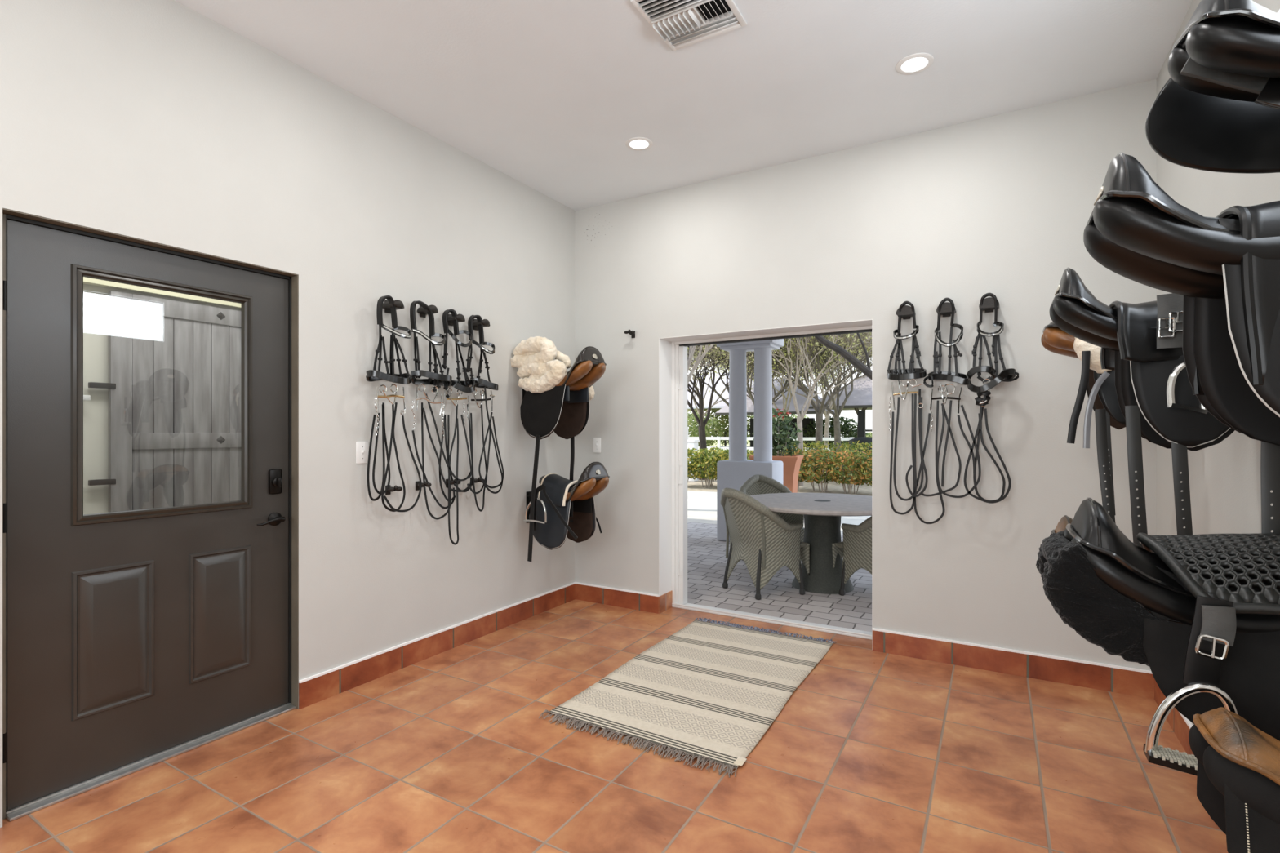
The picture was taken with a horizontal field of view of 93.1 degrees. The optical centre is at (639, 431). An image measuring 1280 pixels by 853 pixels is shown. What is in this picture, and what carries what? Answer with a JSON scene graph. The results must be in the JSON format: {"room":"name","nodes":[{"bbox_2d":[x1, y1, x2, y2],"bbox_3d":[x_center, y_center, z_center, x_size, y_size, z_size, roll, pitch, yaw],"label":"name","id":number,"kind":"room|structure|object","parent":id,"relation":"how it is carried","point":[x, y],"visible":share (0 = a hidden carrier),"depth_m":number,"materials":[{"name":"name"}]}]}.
{"room":"tack room","nodes":[
{"label":"tack room","id":0,"kind":"room"},
{"bbox_2d":[83,284,240,515],"bbox_3d":[-2.584,-0.187,3.078,1.640,3.000,5.200,0,0,30],"label":"wall","id":1,"kind":"structure","parent":0,"point":[95,298],"depth_m":3.53,"materials":[{"name":"white paint"}]},
{"bbox_2d":[83,276,240,309],"bbox_3d":[-2.999,-1.017,3.726,0.070,0.340,3.700,0,0,30],"label":"trim","id":2,"kind":"structure","parent":1,"relation":"attached to","point":[89,281],"depth_m":3.74,"materials":[{"name":"beige paint"}]},
{"bbox_2d":[88,290,240,512],"bbox_3d":[-2.746,0.228,4.152,0.056,2.110,1.591,0,0,30],"label":"plank door","id":3,"kind":"structure","parent":1,"relation":"in","point":[174,384],"depth_m":3.81,"materials":[{"name":"grey wood"}]},
{"bbox_2d":[0,0,574,827],"bbox_3d":[-2.077,-0.210,2.202,0.120,3.046,6.000,0,0,30],"label":"wall","id":4,"kind":"structure","parent":0,"point":[156,121],"depth_m":3.01,"materials":[{"name":"paint"}]},
{"bbox_2d":[3,219,288,810],"bbox_3d":[-1.912,0.284,2.468,0.107,2.014,0.968,0,0,30],"label":"door","id":5,"kind":"structure","parent":4,"relation":"in","point":[132,636],"depth_m":2.32,"materials":[{"name":"brown paint"}]},
{"bbox_2d":[2,208,298,819],"bbox_3d":[-1.919,0.285,2.474,0.118,2.057,0.993,0,0,30],"label":"trim","id":6,"kind":"structure","parent":4,"relation":"attached to","point":[293,278],"depth_m":2.79,"materials":[{"name":"brown paint"}]},
{"bbox_2d":[5,702,295,821],"bbox_3d":[-1.928,1.303,2.489,0.128,0.020,0.968,0,0,30],"label":"trim","id":7,"kind":"structure","parent":4,"relation":"attached to","point":[28,808],"depth_m":2.36,"materials":[{"name":"metal"}]},
{"bbox_2d":[355,441,368,463],"bbox_3d":[-1.440,0.109,3.154,0.018,0.114,0.070,0,0,30],"label":"light switch","id":8,"kind":"object","parent":4,"relation":"attached to","point":[362,447],"visible":0.92,"depth_m":3.15,"materials":[{"name":"white plastic"}]},
{"bbox_2d":[382,299,404,313],"bbox_3d":[-1.326,-0.678,3.266,0.102,0.070,0.080,0,0,30],"label":"hook","id":9,"kind":"object","parent":4,"relation":"attached to","point":[398,304],"visible":0.88,"depth_m":3.25,"materials":[{"name":"black metal"}]},
{"bbox_2d":[365,295,422,512],"bbox_3d":[-1.296,-0.142,3.227,0.311,1.148,0.138,0,0,-42],"label":"bridle","id":10,"kind":"object","parent":9,"relation":"hanging from","point":[373,375],"visible":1,"depth_m":3.20,"materials":[{"name":"black leather"}]},
{"bbox_2d":[385,484,402,494],"bbox_3d":[-1.337,0.316,3.276,0.074,0.054,0.090,0,0,30],"label":"hook","id":11,"kind":"object","parent":4,"relation":"attached to","point":[397,488],"visible":0.94,"depth_m":3.27,"materials":[{"name":"black metal"}]},
{"bbox_2d":[415,480,431,490],"bbox_3d":[-1.237,0.308,3.446,0.074,0.054,0.090,0,0,30],"label":"hook","id":12,"kind":"object","parent":4,"relation":"attached to","point":[417,483],"visible":0.75,"depth_m":3.45,"materials":[{"name":"black metal"}]},
{"bbox_2d":[417,304,438,317],"bbox_3d":[-1.210,-0.693,3.465,0.102,0.070,0.080,0,0,30],"label":"hook","id":13,"kind":"object","parent":4,"relation":"attached to","point":[422,312],"visible":0.81,"depth_m":3.45,"materials":[{"name":"black metal"}]},
{"bbox_2d":[409,300,472,519],"bbox_3d":[-1.121,-0.111,3.531,0.126,1.239,0.456,0,0,30],"label":"bridle","id":14,"kind":"object","parent":13,"relation":"hanging from","point":[434,379],"visible":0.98,"depth_m":3.44,"materials":[{"name":"black leather"}]},
{"bbox_2d":[298,582,575,709],"bbox_3d":[-1.058,1.246,3.814,0.012,0.134,2.188,0,0,30],"label":"baseboard","id":15,"kind":"structure","parent":4,"relation":"attached to","point":[318,687],"depth_m":3.47,"materials":[{"name":"tile"}]},
{"bbox_2d":[447,313,465,325],"bbox_3d":[-1.106,-0.676,3.643,0.102,0.070,0.080,0,0,30],"label":"hook","id":16,"kind":"object","parent":4,"relation":"attached to","point":[460,317],"visible":0.8,"depth_m":3.62,"materials":[{"name":"black metal"}]},
{"bbox_2d":[439,309,475,545],"bbox_3d":[-1.086,-0.026,3.615,0.116,1.396,0.248,0,0,42],"label":"bridle","id":17,"kind":"object","parent":16,"relation":"hanging from","point":[461,385],"visible":0.95,"depth_m":3.60,"materials":[{"name":"black leather"}]},
{"bbox_2d":[472,318,489,330],"bbox_3d":[-1.000,-0.679,3.823,0.102,0.070,0.080,0,0,30],"label":"hook","id":18,"kind":"object","parent":4,"relation":"attached to","point":[485,322],"visible":0.84,"depth_m":3.80,"materials":[{"name":"black metal"}]},
{"bbox_2d":[466,315,503,511],"bbox_3d":[-0.975,-0.114,3.790,0.115,1.219,0.296,0,0,37],"label":"bridle","id":19,"kind":"object","parent":18,"relation":"hanging from","point":[479,383],"visible":0.98,"depth_m":3.78,"materials":[{"name":"black leather"}]},
{"bbox_2d":[522,388,525,399],"bbox_3d":[-0.708,-0.227,4.205,0.221,0.220,0.070,0,0,30],"label":"rack","id":20,"kind":"object","parent":4,"relation":"attached to","point":[523,390],"visible":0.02,"depth_m":4.23,"materials":[{"name":"black metal"}]},
{"bbox_2d":[520,346,606,561],"bbox_3d":[-0.514,0.147,4.074,0.529,1.409,0.394,0,0,30],"label":"saddle","id":21,"kind":"object","parent":20,"relation":"on","point":[563,410],"visible":0.82,"depth_m":4.00,"materials":[{"name":"brown leather"}]},
{"bbox_2d":[510,336,595,400],"bbox_3d":[-0.619,-0.425,4.169,0.479,0.425,0.451,0,0,26],"label":"sheepskin","id":22,"kind":"object","parent":21,"relation":"on","point":[534,357],"visible":0.98,"depth_m":4.00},
{"bbox_2d":[526,491,531,523],"bbox_3d":[-0.688,0.533,4.240,0.221,0.220,0.070,0,0,30],"label":"rack","id":23,"kind":"object","parent":4,"relation":"attached to","point":[528,493],"visible":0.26,"depth_m":4.28,"materials":[{"name":"black metal"}]},
{"bbox_2d":[523,462,609,550],"bbox_3d":[-0.486,0.490,4.081,0.489,0.580,0.434,0,0,30],"label":"saddle","id":24,"kind":"object","parent":23,"relation":"on","point":[553,526],"visible":0.88,"depth_m":4.00,"materials":[{"name":"brown leather"}]},
{"bbox_2d":[537,473,577,506],"bbox_3d":[-0.511,0.389,4.136,0.250,0.204,0.348,0,0,30],"label":"pad","id":25,"kind":"object","parent":24,"relation":"on","point":[557,493],"visible":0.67,"depth_m":4.04,"materials":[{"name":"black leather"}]},
{"bbox_2d":[0,599,1227,852],"bbox_3d":[-0.451,1.363,1.367,3.770,0.100,6.200,0,0,30],"label":"floor","id":26,"kind":"structure","parent":0,"point":[450,751],"depth_m":2.31,"materials":[{"name":"tile"}]},
{"bbox_2d":[538,617,836,777],"bbox_3d":[0.378,1.299,3.269,0.958,0.027,1.737,0,0,30],"label":"rug","id":27,"kind":"object","parent":26,"relation":"on","point":[710,691],"visible":1,"depth_m":3.03,"materials":[{"name":"grey fabric"}]},
{"bbox_2d":[174,0,1192,210],"bbox_3d":[-0.482,-1.793,1.315,3.770,0.120,6.320,0,0,30],"label":"ceiling","id":28,"kind":"structure","parent":0,"point":[549,95],"depth_m":2.90,"materials":[{"name":"paint"}]},
{"bbox_2d":[625,137,653,150],"bbox_3d":[-0.005,-1.730,3.648,0.164,0.007,0.164,0,0,30],"label":"recessed light","id":29,"kind":"object","parent":28,"relation":"in","point":[634,143],"visible":1,"depth_m":3.64,"materials":[{"name":"white plastic"}]},
{"bbox_2d":[631,0,746,51],"bbox_3d":[0.208,-1.716,2.499,0.355,0.034,0.370,0,0,30],"label":"ceiling vent","id":30,"kind":"object","parent":28,"relation":"in","point":[681,24],"visible":1,"depth_m":2.52,"materials":[{"name":"white"}]},
{"bbox_2d":[895,53,933,74],"bbox_3d":[1.292,-1.730,2.856,0.164,0.007,0.164,0,0,30],"label":"recessed light","id":31,"kind":"object","parent":28,"relation":"in","point":[916,63],"visible":1,"depth_m":2.85,"materials":[{"name":"white plastic"}]},
{"bbox_2d":[574,78,1156,671],"bbox_3d":[1.063,-0.210,3.957,3.770,3.046,0.200,0,0,30],"label":"wall","id":32,"kind":"structure","parent":0,"point":[1002,205],"depth_m":3.51,"materials":[{"name":"paint"}]},
{"bbox_2d":[593,437,600,453],"bbox_3d":[-0.332,0.104,4.647,0.070,0.114,0.018,0,0,30],"label":"light switch","id":33,"kind":"object","parent":32,"relation":"attached to","point":[597,441],"visible":1,"depth_m":4.65,"materials":[{"name":"white plastic"}]},
{"bbox_2d":[575,582,672,613],"bbox_3d":[-0.133,1.246,4.644,0.750,0.134,0.202,0,0,30],"label":"baseboard","id":34,"kind":"structure","parent":32,"relation":"attached to","point":[634,600],"depth_m":4.52,"materials":[{"name":"tile"}]},
{"bbox_2d":[658,319,872,649],"bbox_3d":[0.818,0.319,4.100,1.460,1.989,0.201,0,0,30],"label":"trim","id":35,"kind":"structure","parent":32,"relation":"attached to","point":[664,344],"depth_m":4.42,"materials":[{"name":"white paint"}]},
{"bbox_2d":[671,603,871,639],"bbox_3d":[0.888,1.298,4.219,1.454,0.030,0.105,0,0,30],"label":"trim","id":36,"kind":"structure","parent":32,"relation":"attached to","point":[782,621],"depth_m":4.15,"materials":[{"name":"white metal"}]},
{"bbox_2d":[896,305,915,319],"bbox_3d":[1.540,-0.692,3.513,0.096,0.070,0.085,0,0,30],"label":"hook","id":37,"kind":"object","parent":32,"relation":"attached to","point":[906,313],"visible":0.91,"depth_m":3.48,"materials":[{"name":"black metal"}]},
{"bbox_2d":[886,301,928,515],"bbox_3d":[1.518,-0.133,3.464,0.224,1.226,0.128,0,0,30],"label":"bridle","id":38,"kind":"object","parent":37,"relation":"hanging from","point":[913,373],"visible":1,"depth_m":3.48,"materials":[{"name":"black leather"}]},
{"bbox_2d":[936,302,955,316],"bbox_3d":[1.720,-0.687,3.407,0.096,0.070,0.085,0,0,30],"label":"hook","id":39,"kind":"object","parent":32,"relation":"attached to","point":[946,307],"visible":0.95,"depth_m":3.38,"materials":[{"name":"black metal"}]},
{"bbox_2d":[913,297,981,524],"bbox_3d":[1.695,-0.109,3.361,0.340,1.267,0.132,0,0,30],"label":"bridle","id":40,"kind":"object","parent":39,"relation":"hanging from","point":[962,379],"visible":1,"depth_m":3.38,"materials":[{"name":"black leather"}]},
{"bbox_2d":[978,297,999,312],"bbox_3d":[1.900,-0.691,3.302,0.096,0.070,0.085,0,0,30],"label":"hook","id":41,"kind":"object","parent":32,"relation":"attached to","point":[988,305],"visible":0.92,"depth_m":3.27,"materials":[{"name":"black metal"}]},
{"bbox_2d":[964,293,1018,503],"bbox_3d":[1.880,-0.180,3.252,0.256,1.131,0.125,0,0,30],"label":"bridle","id":42,"kind":"object","parent":41,"relation":"hanging from","point":[1006,375],"visible":1,"depth_m":3.27,"materials":[{"name":"black leather"}]},
{"bbox_2d":[872,627,1154,699],"bbox_3d":[1.960,1.246,3.309,1.309,0.134,0.012,0,0,30],"label":"baseboard","id":43,"kind":"structure","parent":32,"relation":"attached to","point":[1088,674],"depth_m":3.26,"materials":[{"name":"tile"}]},
{"bbox_2d":[1156,0,1279,725],"bbox_3d":[1.073,-0.210,0.359,0.120,3.046,6.000,0,0,30],"label":"wall","id":44,"kind":"structure","parent":0,"point":[1224,477],"depth_m":2.18,"materials":[{"name":"paint"}]},
{"bbox_2d":[1154,679,1194,755],"bbox_3d":[1.016,1.246,0.393,0.012,0.134,6.000,0,0,30],"label":"baseboard","id":45,"kind":"structure","parent":44,"relation":"attached to","point":[1179,723],"depth_m":2.59,"materials":[{"name":"tile"}]},
{"bbox_3d":[1.255,-0.192,1.006,0.221,0.220,0.070,0,0,30],"label":"rack","id":46,"kind":"object","parent":44,"relation":"attached to","visible":0},
{"bbox_2d":[1083,151,1279,533],"bbox_3d":[1.106,-0.106,1.093,0.484,0.859,0.327,0,0,30],"label":"saddle","id":47,"kind":"object","parent":46,"relation":"on","point":[1135,229],"visible":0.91,"depth_m":1.14,"materials":[{"name":"black leather"}]},
{"bbox_2d":[1191,200,1279,395],"bbox_3d":[1.188,-0.263,1.047,0.296,0.378,0.327,0,0,30],"label":"girth","id":48,"kind":"object","parent":47,"relation":"on","point":[1260,277],"visible":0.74,"depth_m":0.98,"materials":[{"name":"black leather"}]},
{"bbox_3d":[1.724,-0.192,1.809,0.221,0.220,0.070,0,0,30],"label":"rack","id":49,"kind":"object","parent":44,"relation":"attached to","visible":0},
{"bbox_2d":[1049,266,1235,548],"bbox_3d":[1.559,-0.096,1.866,0.484,0.880,0.396,0,0,30],"label":"saddle","id":50,"kind":"object","parent":49,"relation":"on","point":[1157,403],"visible":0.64,"depth_m":1.78,"materials":[{"name":"black leather"}]},
{"bbox_2d":[1100,293,1183,370],"bbox_3d":[1.639,-0.329,1.854,0.332,0.251,0.363,0,0,30],"label":"girth","id":51,"kind":"object","parent":50,"relation":"on","point":[1136,343],"visible":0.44,"depth_m":1.78,"materials":[{"name":"black leather"}]},
{"bbox_3d":[2.128,-0.202,2.499,0.221,0.220,0.070,0,0,30],"label":"rack","id":52,"kind":"object","parent":44,"relation":"attached to","visible":0},
{"bbox_2d":[1040,321,1125,515],"bbox_3d":[1.982,-0.074,2.551,0.484,0.826,0.386,0,0,30],"label":"saddle","id":53,"kind":"object","parent":52,"relation":"on","point":[1100,389],"visible":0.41,"depth_m":2.46,"materials":[{"name":"brown leather"}]},
{"bbox_2d":[1073,337,1111,373],"bbox_3d":[1.867,-0.326,2.490,0.147,0.183,0.118,0,0,30],"label":"sheepskin","id":54,"kind":"object","parent":53,"relation":"on","point":[1079,345],"visible":0.44,"depth_m":2.46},
{"bbox_3d":[1.356,-0.547,1.120,0.162,0.220,0.070,0,0,30],"label":"rack","id":55,"kind":"object","parent":44,"relation":"attached to","visible":0},
{"bbox_2d":[1145,0,1279,173],"bbox_3d":[1.262,-0.721,1.211,0.318,0.329,0.361,0,0,26],"label":"saddle","id":56,"kind":"object","parent":55,"relation":"on","point":[1218,109],"visible":1,"depth_m":1.31,"materials":[{"name":"black leather"}]},
{"bbox_3d":[1.320,0.453,1.118,0.221,0.220,0.070,0,0,30],"label":"rack","id":57,"kind":"object","parent":44,"relation":"attached to","visible":0},
{"bbox_2d":[1035,530,1188,666],"bbox_3d":[1.104,0.345,1.244,0.485,0.232,0.278,0,0,30],"label":"sheepskin","id":58,"kind":"object","parent":57,"relation":"on","point":[1109,620],"visible":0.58,"depth_m":1.21,"materials":[{"name":"fur"}]},
{"bbox_2d":[1063,497,1279,775],"bbox_3d":[1.133,0.376,1.189,0.484,0.462,0.385,0,0,30],"label":"saddle","id":59,"kind":"object","parent":57,"relation":"on","point":[1226,659],"visible":0.73,"depth_m":1.10,"materials":[{"name":"black leather"}]},
{"bbox_2d":[1136,533,1279,615],"bbox_3d":[1.209,0.262,1.187,0.370,0.129,0.400,0,0,30],"label":"pad","id":60,"kind":"object","parent":59,"relation":"on","point":[1205,555],"visible":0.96,"depth_m":1.12,"materials":[{"name":"black rubber"}]},
{"bbox_3d":[1.112,0.608,0.742,0.202,0.220,0.070,0,0,30],"label":"rack","id":61,"kind":"object","parent":44,"relation":"attached to","visible":0},
{"bbox_2d":[1188,706,1279,852],"bbox_3d":[1.014,0.558,0.799,0.426,0.292,0.165,0,0,30],"label":"saddle","id":62,"kind":"object","parent":61,"relation":"on","point":[1238,775],"visible":1,"depth_m":0.84,"materials":[{"name":"brown leather"}]},
{"bbox_3d":[1.724,0.518,1.809,0.221,0.220,0.070,0,0,30],"label":"rack","id":63,"kind":"object","parent":44,"relation":"attached to","visible":0},
{"bbox_2d":[1049,515,1072,536],"bbox_3d":[1.576,0.488,1.896,0.484,0.423,0.327,0,0,30],"label":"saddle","id":64,"kind":"object","parent":63,"relation":"on","point":[1061,526],"visible":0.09,"depth_m":1.98,"materials":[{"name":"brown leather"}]},
{"bbox_3d":[0.476,-0.137,4.468,16.000,2.900,0.090,0,0,30],"label":"wall","id":65,"kind":"structure","parent":0,"visible":0},
{"bbox_2d":[671,325,871,604],"bbox_3d":[0.890,0.308,4.220,1.456,1.969,0.100,0,0,30],"label":"trim","id":66,"kind":"structure","parent":65,"relation":"attached to","point":[679,348],"depth_m":4.53,"materials":[{"name":"white paint"}]},
{"label":"outside","id":67,"kind":"structure","parent":0,"visible":0},
{"bbox_2d":[687,490,871,534],"bbox_3d":[2.772,1.395,10.372,18.000,0.096,4.400,0,0,30],"label":"garden path","id":68,"kind":"structure","parent":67,"point":[701,505],"depth_m":10.35,"materials":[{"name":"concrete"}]},
{"bbox_2d":[687,344,713,384],"bbox_3d":[0.553,-2.181,10.494,6.447,7.159,7.497,0,0,25],"label":"tree","id":69,"kind":"object","parent":68,"relation":"on","point":[691,350],"visible":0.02,"depth_m":10.69,"materials":[{"name":"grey plant"}]},
{"bbox_2d":[749,408,803,493],"bbox_3d":[2.106,0.488,9.303,0.788,1.710,0.717,0,0,22],"label":"terracotta planter","id":70,"kind":"object","parent":68,"relation":"on","point":[791,463],"visible":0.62,"depth_m":9.13,"materials":[{"name":"orange ceramic"}]},
{"bbox_2d":[814,333,871,379],"bbox_3d":[3.535,-0.414,9.509,1.946,2.816,0.252,0,0,0],"label":"tree","id":71,"kind":"object","parent":68,"relation":"on","point":[865,370],"visible":0.36,"depth_m":9.46,"materials":[{"name":"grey plant"}]},
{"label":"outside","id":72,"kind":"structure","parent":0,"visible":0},
{"bbox_2d":[697,440,855,480],"bbox_3d":[16.865,1.398,54.262,100.000,0.090,77.000,0,0,30],"label":"lawn","id":73,"kind":"structure","parent":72,"point":[748,443],"depth_m":60.23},
{"bbox_2d":[687,410,724,446],"bbox_3d":[2.364,0.105,30.035,3.770,2.484,3.072,0,0,30],"label":"tree","id":74,"kind":"object","parent":73,"relation":"on","point":[691,418],"visible":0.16,"depth_m":29.34,"materials":[{"name":"green plant"}]},
{"bbox_2d":[688,408,750,446],"bbox_3d":[4.294,-0.048,33.950,4.175,2.790,3.667,0,0,30],"label":"tree","id":75,"kind":"object","parent":73,"relation":"on","point":[723,417],"visible":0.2,"depth_m":33.39,"materials":[{"name":"green plant"}]},
{"bbox_2d":[687,372,754,411],"bbox_3d":[4.570,-0.972,33.727,8.000,4.630,6.000,0,0,30],"label":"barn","id":76,"kind":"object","parent":73,"relation":"on","point":[719,388],"visible":0.04,"depth_m":32.10,"materials":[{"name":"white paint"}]},
{"bbox_2d":[687,346,784,406],"bbox_3d":[2.552,-2.311,23.885,6.575,7.431,7.675,0,0,0],"label":"tree","id":77,"kind":"object","parent":73,"relation":"on","point":[726,386],"visible":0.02,"depth_m":23.87,"materials":[{"name":"green plant"}]},
{"bbox_2d":[687,348,791,421],"bbox_3d":[2.690,-2.349,26.048,6.754,7.500,7.854,0,0,-18],"label":"tree","id":78,"kind":"object","parent":73,"relation":"on","point":[694,372],"visible":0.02,"depth_m":25.99,"materials":[{"name":"green plant"}]},
{"bbox_2d":[699,356,836,404],"bbox_3d":[4.972,-2.152,27.044,7.342,7.108,6.289,0,0,44],"label":"tree","id":79,"kind":"object","parent":73,"relation":"on","point":[748,396],"visible":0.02,"depth_m":26.98,"materials":[{"name":"green plant"}]},
{"bbox_2d":[688,436,853,457],"bbox_3d":[0.875,0.768,24.457,14.630,1.150,0.096,0,0,26],"label":"fence","id":80,"kind":"object","parent":73,"relation":"on","point":[718,438],"visible":0.13,"depth_m":23.20,"materials":[{"name":"white paint"}]},
{"bbox_2d":[715,377,835,454],"bbox_3d":[6.732,-0.622,29.332,4.800,3.930,4.400,0,0,30],"label":"building","id":81,"kind":"structure","parent":73,"relation":"on","point":[801,400],"depth_m":28.37,"materials":[{"name":"grey"}]},
{"bbox_2d":[696,342,855,417],"bbox_3d":[5.479,-2.349,22.959,7.854,7.500,6.754,0,0,-6],"label":"tree","id":82,"kind":"object","parent":73,"relation":"on","point":[777,375],"visible":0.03,"depth_m":22.98,"materials":[{"name":"green plant"}]},
{"bbox_2d":[694,335,871,453],"bbox_3d":[5.661,-1.834,20.715,6.674,6.462,5.717,0,0,-44],"label":"tree","id":83,"kind":"object","parent":73,"relation":"on","point":[837,411],"visible":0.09,"depth_m":19.89,"materials":[{"name":"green plant"}]},
{"bbox_2d":[723,338,871,404],"bbox_3d":[5.332,-2.152,20.939,6.289,7.108,7.342,0,0,8],"label":"tree","id":84,"kind":"object","parent":73,"relation":"on","point":[748,374],"visible":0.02,"depth_m":20.91,"materials":[{"name":"green plant"}]},
{"bbox_2d":[749,333,871,450],"bbox_3d":[4.969,-1.834,16.419,6.674,6.462,5.717,0,0,16],"label":"tree","id":85,"kind":"object","parent":73,"relation":"on","point":[820,411],"visible":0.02,"depth_m":17.38,"materials":[{"name":"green plant"}]},
{"bbox_2d":[771,337,871,453],"bbox_3d":[6.733,-2.349,21.989,6.754,7.500,7.854,0,0,13],"label":"tree","id":86,"kind":"object","parent":73,"relation":"on","point":[827,415],"visible":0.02,"depth_m":21.95,"materials":[{"name":"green plant"}]},
{"bbox_2d":[802,415,867,448],"bbox_3d":[9.544,0.250,29.982,3.215,2.194,2.753,0,0,30],"label":"tree","id":87,"kind":"object","parent":73,"relation":"on","point":[846,427],"visible":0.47,"depth_m":29.42,"materials":[{"name":"green plant"}]},
{"bbox_2d":[808,351,871,437],"bbox_3d":[10.560,-2.152,26.408,6.289,7.108,7.342,0,0,-15],"label":"tree","id":88,"kind":"object","parent":73,"relation":"on","point":[856,410],"visible":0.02,"depth_m":27.09,"materials":[{"name":"green plant"}]},
{"bbox_2d":[808,375,871,437],"bbox_3d":[11.837,-0.822,25.098,8.400,4.330,5.600,0,0,30],"label":"pavilion","id":89,"kind":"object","parent":73,"relation":"on","point":[861,397],"visible":0.15,"depth_m":24.29,"materials":[{"name":"grey"}]},
{"bbox_2d":[848,436,871,453],"bbox_3d":[7.799,0.616,21.000,1.240,1.454,0.800,0,0,30],"label":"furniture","id":90,"kind":"object","parent":73,"relation":"on","point":[863,439],"visible":0.27,"depth_m":20.76,"materials":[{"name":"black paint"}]},
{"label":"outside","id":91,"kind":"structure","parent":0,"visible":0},
{"bbox_2d":[687,521,871,631],"bbox_3d":[1.489,1.393,6.199,16.000,0.100,4.100,0,0,30],"label":"paved patio","id":92,"kind":"structure","parent":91,"point":[707,561],"depth_m":5.02,"materials":[{"name":"stone"}]},
{"bbox_2d":[716,338,783,542],"bbox_3d":[1.355,-0.047,7.470,0.715,2.780,0.440,0,0,30],"label":"porch column","id":93,"kind":"structure","parent":92,"relation":"on","point":[733,473],"depth_m":7.36,"materials":[{"name":"white paint"}]},
{"bbox_2d":[720,488,809,599],"bbox_3d":[0.995,0.901,5.128,0.732,0.884,0.613,0,0,-31],"label":"wicker armchair","id":94,"kind":"object","parent":92,"relation":"on","point":[759,537],"visible":1,"depth_m":4.93,"materials":[{"name":"grey"}]},
{"bbox_2d":[738,474,804,560],"bbox_3d":[1.325,0.901,6.180,0.613,0.884,0.732,0,0,-11],"label":"wicker armchair","id":95,"kind":"object","parent":92,"relation":"on","point":[758,484],"visible":0.12,"depth_m":6.38,"materials":[{"name":"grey wicker"}]},
{"bbox_2d":[750,493,871,594],"bbox_3d":[1.585,0.971,5.273,1.410,0.744,1.410,0,0,30],"label":"patio table","id":96,"kind":"object","parent":92,"relation":"on","point":[822,513],"visible":0.75,"depth_m":5.12,"materials":[{"name":"grey stone"}]},
{"bbox_2d":[831,515,871,595],"bbox_3d":[2.023,0.901,4.960,0.613,0.884,0.732,0,0,-36],"label":"wicker armchair","id":97,"kind":"object","parent":92,"relation":"on","point":[855,550],"visible":0.29,"depth_m":4.91,"materials":[{"name":"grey wicker"}]},
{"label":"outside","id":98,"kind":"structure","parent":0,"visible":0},
{"bbox_2d":[687,478,871,496],"bbox_3d":[2.811,1.393,15.389,23.000,0.100,4.300,0,0,30],"label":"planting bed","id":99,"kind":"object","parent":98,"point":[833,487],"depth_m":14.53,"materials":[{"name":"beige soil"}]},
{"bbox_2d":[687,440,699,481],"bbox_3d":[1.406,0.783,16.500,0.340,1.120,0.340,0,0,30],"label":"gate pier","id":100,"kind":"structure","parent":99,"relation":"on","point":[691,444],"depth_m":16.37,"materials":[{"name":"white paint"}]},
{"bbox_2d":[687,448,702,482],"bbox_3d":[1.059,0.865,14.863,0.897,0.965,1.180,0,0,30],"label":"shrub","id":101,"kind":"object","parent":99,"relation":"on","point":[689,451],"visible":0.18,"depth_m":14.61,"materials":[{"name":"green plant"}]},
{"bbox_2d":[688,446,727,488],"bbox_3d":[1.669,0.850,14.610,0.887,0.995,1.158,0,0,30],"label":"shrub","id":102,"kind":"object","parent":99,"relation":"on","point":[707,473],"visible":0.71,"depth_m":14.36,"materials":[{"name":"green plant"}]},
{"bbox_2d":[714,447,753,473],"bbox_3d":[2.261,0.847,14.370,0.878,1.000,1.202,0,0,30],"label":"shrub","id":103,"kind":"object","parent":99,"relation":"on","point":[723,453],"visible":0.15,"depth_m":14.23,"materials":[{"name":"green plant"}]},
{"bbox_2d":[687,339,791,479],"bbox_3d":[1.590,-1.766,16.897,6.128,6.327,4.989,0,0,-40],"label":"tree","id":104,"kind":"object","parent":99,"relation":"on","point":[701,428],"visible":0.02,"depth_m":16.94,"materials":[{"name":"green plant"}]},
{"bbox_2d":[687,332,871,486],"bbox_3d":[3.957,-1.845,15.045,6.783,6.477,5.833,0,0,32],"label":"tree","id":105,"kind":"object","parent":99,"relation":"on","point":[867,336],"visible":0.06,"depth_m":14.98,"materials":[{"name":"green plant"}]},
{"bbox_2d":[776,447,814,491],"bbox_3d":[3.497,0.854,13.945,0.900,0.987,1.334,0,0,30],"label":"shrub","id":106,"kind":"object","parent":99,"relation":"on","point":[800,451],"visible":0.11,"depth_m":13.69,"materials":[{"name":"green plant"}]},
{"bbox_2d":[786,440,839,483],"bbox_3d":[4.542,0.785,16.046,1.510,1.125,1.271,0,0,30],"label":"shrub","id":107,"kind":"object","parent":99,"relation":"on","point":[814,443],"visible":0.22,"depth_m":15.91,"materials":[{"name":"green plant"}]},
{"bbox_2d":[798,448,840,493],"bbox_3d":[4.009,0.857,13.518,0.908,0.981,1.308,0,0,30],"label":"shrub","id":108,"kind":"object","parent":99,"relation":"on","point":[816,459],"visible":0.82,"depth_m":13.28,"materials":[{"name":"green plant"}]},
{"bbox_2d":[826,447,870,493],"bbox_3d":[4.531,0.846,13.130,0.894,1.003,1.273,0,0,30],"label":"shrub","id":109,"kind":"object","parent":99,"relation":"on","point":[853,460],"visible":0.88,"depth_m":12.87,"materials":[{"name":"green plant"}]},
{"bbox_2d":[828,440,871,485],"bbox_3d":[5.511,0.780,15.496,1.543,1.135,1.278,0,0,30],"label":"shrub","id":110,"kind":"object","parent":99,"relation":"on","point":[845,444],"visible":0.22,"depth_m":15.35,"materials":[{"name":"green plant"}]},
{"bbox_2d":[857,449,871,486],"bbox_3d":[5.055,0.858,12.749,0.923,0.980,1.307,0,0,30],"label":"shrub","id":111,"kind":"object","parent":99,"relation":"on","point":[868,475],"visible":0.27,"depth_m":12.54,"materials":[{"name":"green plant"}]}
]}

